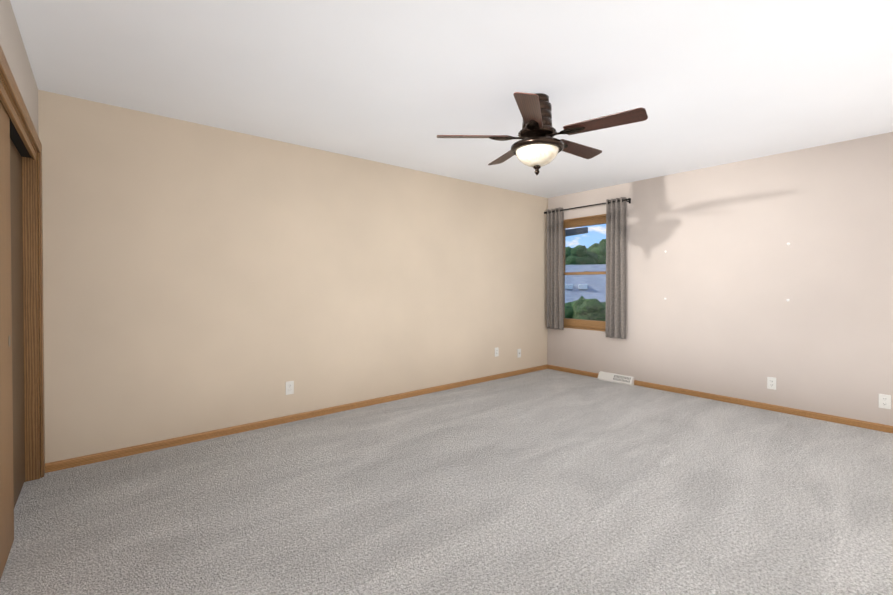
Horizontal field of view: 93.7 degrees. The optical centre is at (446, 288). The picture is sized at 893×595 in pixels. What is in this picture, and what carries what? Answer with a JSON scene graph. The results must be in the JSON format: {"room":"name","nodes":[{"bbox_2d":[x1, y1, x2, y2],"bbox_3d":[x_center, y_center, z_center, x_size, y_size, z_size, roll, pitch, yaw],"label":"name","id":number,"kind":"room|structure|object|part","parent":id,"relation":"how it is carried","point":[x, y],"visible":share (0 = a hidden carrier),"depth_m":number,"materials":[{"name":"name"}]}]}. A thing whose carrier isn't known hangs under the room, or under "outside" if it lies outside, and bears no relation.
{"room":"empty bedroom","nodes":[
{"label":"empty bedroom","id":0,"kind":"room"},
{"bbox_2d":[0,0,38,136],"bbox_3d":[-1.208,-0.024,0.891,0.140,2.440,4.490,0,1,-40],"label":"wall","id":1,"kind":"structure","parent":0,"point":[13,47],"depth_m":2.00,"materials":[{"name":"paint"}]},
{"bbox_2d":[0,101,13,579],"bbox_3d":[-1.712,0.194,1.548,0.034,1.967,1.020,0,1,-40],"label":"closet door","id":2,"kind":"structure","parent":1,"relation":"in","point":[6,478],"depth_m":1.82,"materials":[{"name":"brown wood"}]},
{"bbox_2d":[10,139,24,507],"bbox_3d":[-2.261,0.188,2.144,0.034,1.967,1.019,0,1,-40],"label":"closet door","id":3,"kind":"structure","parent":1,"relation":"in","point":[17,319],"depth_m":2.36,"materials":[{"name":"brown wood"}]},
{"bbox_2d":[0,45,44,481],"bbox_3d":[-1.942,0.172,1.779,0.140,2.030,2.030,0,1,-40],"label":"door frame","id":4,"kind":"structure","parent":1,"relation":"in","point":[20,138],"depth_m":2.57,"materials":[{"name":"brown wood"}]},
{"bbox_2d":[38,90,547,462],"bbox_3d":[-0.613,-0.060,4.390,5.520,2.440,0.140,0,1,-40],"label":"wall","id":5,"kind":"structure","parent":0,"point":[199,278],"depth_m":3.45,"materials":[{"name":"paint"}]},
{"bbox_2d":[286,381,293,394],"bbox_3d":[-1.375,0.868,3.673,0.070,0.115,0.007,0,1,-40],"label":"electrical outlet","id":6,"kind":"object","parent":5,"relation":"attached to","point":[289,387],"visible":1,"depth_m":3.67,"materials":[{"name":"white plastic"}]},
{"bbox_2d":[45,365,547,472],"bbox_3d":[-0.564,1.132,4.344,5.240,0.058,0.012,0,1,-40],"label":"baseboard","id":7,"kind":"structure","parent":5,"relation":"attached to","point":[97,457],"depth_m":3.46,"materials":[{"name":"brown wood"}]},
{"bbox_2d":[495,347,498,356],"bbox_3d":[0.640,0.806,5.340,0.070,0.115,0.007,0,1,-40],"label":"electrical outlet","id":8,"kind":"object","parent":5,"relation":"attached to","point":[496,351],"visible":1,"depth_m":5.34,"materials":[{"name":"white plastic"}]},
{"bbox_2d":[517,349,520,357],"bbox_3d":[0.977,0.863,5.615,0.070,0.115,0.014,0,1,-40],"label":"outlet","id":9,"kind":"object","parent":5,"relation":"attached to","point":[518,353],"visible":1,"depth_m":5.61,"materials":[{"name":"white plastic"}]},
{"bbox_2d":[0,369,892,594],"bbox_3d":[0.552,1.231,2.362,6.330,0.100,4.770,0,1,-40],"label":"floor","id":10,"kind":"structure","parent":0,"point":[547,482],"depth_m":2.29,"materials":[{"name":"carpet"}]},
{"bbox_2d":[10,0,892,197],"bbox_3d":[0.552,-1.308,2.335,6.330,0.100,4.770,0,1,-40],"label":"ceiling","id":11,"kind":"structure","parent":0,"point":[703,83],"depth_m":2.44,"materials":[{"name":"paint"}]},
{"bbox_2d":[437,92,647,174],"bbox_3d":[0.638,-1.007,2.795,1.247,0.512,1.288,0,1,-40],"label":"ceiling fan","id":12,"kind":"object","parent":11,"relation":"attached to","point":[538,146],"visible":1,"depth_m":2.66,"materials":[{"name":"brown wood"}]},
{"bbox_3d":[0.172,-1.005,2.769,0.475,0.006,0.132,0,14,-1],"label":"blade","id":13,"kind":"part","parent":12,"relation":"part of","materials":[{"name":"brown wood"}]},
{"bbox_3d":[0.463,-1.010,3.179,0.132,0.006,0.475,-14,5,-18],"label":"blade","id":14,"kind":"part","parent":12,"relation":"part of","materials":[{"name":"brown wood"}]},
{"bbox_3d":[0.473,-1.001,2.366,0.132,0.006,0.475,14,5,17],"label":"blade","id":15,"kind":"part","parent":12,"relation":"part of","materials":[{"name":"brown wood"}]},
{"bbox_3d":[0.600,-0.865,2.776,0.278,0.106,0.278,0,1,-40],"label":"lamp shade","id":16,"kind":"part","parent":12,"relation":"part of","materials":[{"name":"white glass"}]},
{"label":"blade","id":17,"kind":"part","parent":12,"relation":"part of","materials":[{"name":"brown wood"}]},
{"bbox_3d":[0.949,-1.003,2.527,0.475,0.006,0.132,0,-12,35],"label":"blade","id":18,"kind":"part","parent":12,"relation":"part of","materials":[{"name":"brown wood"}]},
{"bbox_2d":[547,132,892,425],"bbox_3d":[2.936,-0.059,4.322,0.140,2.440,4.490,0,1,-40],"label":"wall","id":19,"kind":"structure","parent":0,"point":[728,273],"depth_m":4.05,"materials":[{"name":"paint"}]},
{"bbox_2d":[547,364,598,377],"bbox_3d":[1.709,1.118,5.697,0.012,0.058,0.827,0,1,-40],"label":"baseboard","id":20,"kind":"structure","parent":19,"relation":"attached to","point":[575,371],"depth_m":5.67,"materials":[{"name":"brown wood"}]},
{"bbox_2d":[563,214,605,330],"bbox_3d":[1.876,-0.207,5.592,0.152,1.490,0.830,0,1,-40],"label":"window","id":21,"kind":"structure","parent":19,"relation":"in","point":[589,221],"depth_m":5.62,"materials":[{"name":"brown wood"}]},
{"bbox_2d":[544,197,630,338],"bbox_3d":[1.804,-0.255,5.491,0.110,1.712,1.271,0,1,-40],"label":"curtains","id":22,"kind":"object","parent":19,"relation":"attached to","point":[615,326],"visible":1,"depth_m":5.20,"materials":[{"name":"grey fabric"}]},
{"bbox_3d":[1.507,-0.277,5.820,0.066,1.675,0.280,0,1,-40],"label":"panel","id":23,"kind":"part","parent":22,"relation":"part of","materials":[{"name":"fabric"}]},
{"bbox_3d":[2.075,-0.251,5.135,0.072,1.712,0.271,0,1,-40],"label":"panel","id":24,"kind":"part","parent":22,"relation":"part of","materials":[{"name":"fabric"}]},
{"bbox_2d":[597,371,633,385],"bbox_3d":[2.090,1.101,5.185,0.078,0.102,0.440,0,1,-40],"label":"air vent","id":25,"kind":"object","parent":19,"relation":"in","point":[616,378],"visible":1,"depth_m":5.16,"materials":[{"name":"white metal"}]},
{"bbox_2d":[634,380,892,432],"bbox_3d":[3.283,1.137,3.796,0.012,0.058,3.217,0,1,-40],"label":"baseboard","id":26,"kind":"structure","parent":19,"relation":"attached to","point":[838,419],"depth_m":3.98,"materials":[{"name":"brown wood"}]},
{"bbox_2d":[767,377,775,389],"bbox_3d":[3.110,0.902,4.006,0.007,0.115,0.070,0,1,-40],"label":"electrical outlet","id":27,"kind":"object","parent":19,"relation":"attached to","point":[771,382],"visible":1,"depth_m":4.00,"materials":[{"name":"white plastic"}]},
{"bbox_2d":[879,394,890,408],"bbox_3d":[3.587,0.922,3.429,0.007,0.115,0.070,0,1,-40],"label":"electrical outlet","id":28,"kind":"object","parent":19,"relation":"attached to","point":[884,401],"visible":1,"depth_m":3.43,"materials":[{"name":"white plastic"}]},
{"label":"outside","id":29,"kind":"structure","parent":0,"visible":0},
{"bbox_3d":[20.267,3.867,42.541,74.650,0.200,100.000,0,1,-40],"label":"ground","id":30,"kind":"structure","parent":29,"visible":0},
{"bbox_2d":[565,246,572,256],"bbox_3d":[9.066,0.452,31.572,2.981,7.256,3.046,0,1,-40],"label":"tree","id":31,"kind":"object","parent":30,"relation":"on","point":[567,250],"depth_m":30.67,"materials":[{"name":"green plant"}]},
{"bbox_2d":[565,245,598,264],"bbox_3d":[9.237,0.572,28.686,2.909,7.076,3.259,0,1,-40],"label":"tree","id":32,"kind":"object","parent":30,"relation":"on","point":[583,256],"depth_m":28.24,"materials":[{"name":"green plant"}]},
{"bbox_2d":[565,296,605,320],"bbox_3d":[4.281,2.243,12.860,1.976,4.060,1.798,0,1,-40],"label":"bush","id":33,"kind":"object","parent":30,"relation":"on","point":[585,304],"depth_m":12.32,"materials":[{"name":"green plant"}]},
{"bbox_2d":[576,245,605,263],"bbox_3d":[11.029,0.376,32.192,3.936,7.395,3.898,0,1,-40],"label":"tree","id":34,"kind":"object","parent":30,"relation":"on","point":[602,250],"depth_m":30.80,"materials":[{"name":"green plant"}]},
{"bbox_2d":[589,239,605,248],"bbox_3d":[12.699,0.044,33.566,3.882,8.031,3.642,0,1,-40],"label":"tree","id":35,"kind":"object","parent":30,"relation":"on","point":[594,245],"depth_m":33.23,"materials":[{"name":"green plant"}]},
{"bbox_3d":[6.103,2.449,20.047,13.400,3.300,5.400,0,1,16],"label":"neighbouring house","id":36,"kind":"object","parent":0,"visible":0},
{"bbox_2d":[565,264,605,302],"bbox_3d":[6.103,-0.088,20.021,14.000,2.126,6.200,0,1,16],"label":"roof","id":37,"kind":"structure","parent":36,"relation":"on","point":[597,290],"depth_m":18.56,"materials":[{"name":"grey"}]},
{"bbox_2d":[565,284,572,288],"bbox_3d":[5.381,-0.095,18.461,0.360,0.220,0.360,0,1,16],"label":"roof vent","id":38,"kind":"object","parent":37,"relation":"on","point":[567,286],"depth_m":18.29,"materials":[{"name":"white metal"}]},
{"bbox_2d":[579,284,586,288],"bbox_3d":[5.956,-0.093,18.291,0.360,0.220,0.360,0,1,16],"label":"roof vent","id":39,"kind":"object","parent":37,"relation":"on","point":[583,286],"depth_m":18.11,"materials":[{"name":"white metal"}]},
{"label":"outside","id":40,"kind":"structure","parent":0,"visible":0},
{"bbox_2d":[566,227,587,235],"bbox_3d":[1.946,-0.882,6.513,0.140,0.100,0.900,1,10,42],"label":"roof","id":41,"kind":"structure","parent":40,"point":[577,230],"depth_m":6.50,"materials":[{"name":"grey"}]}
]}

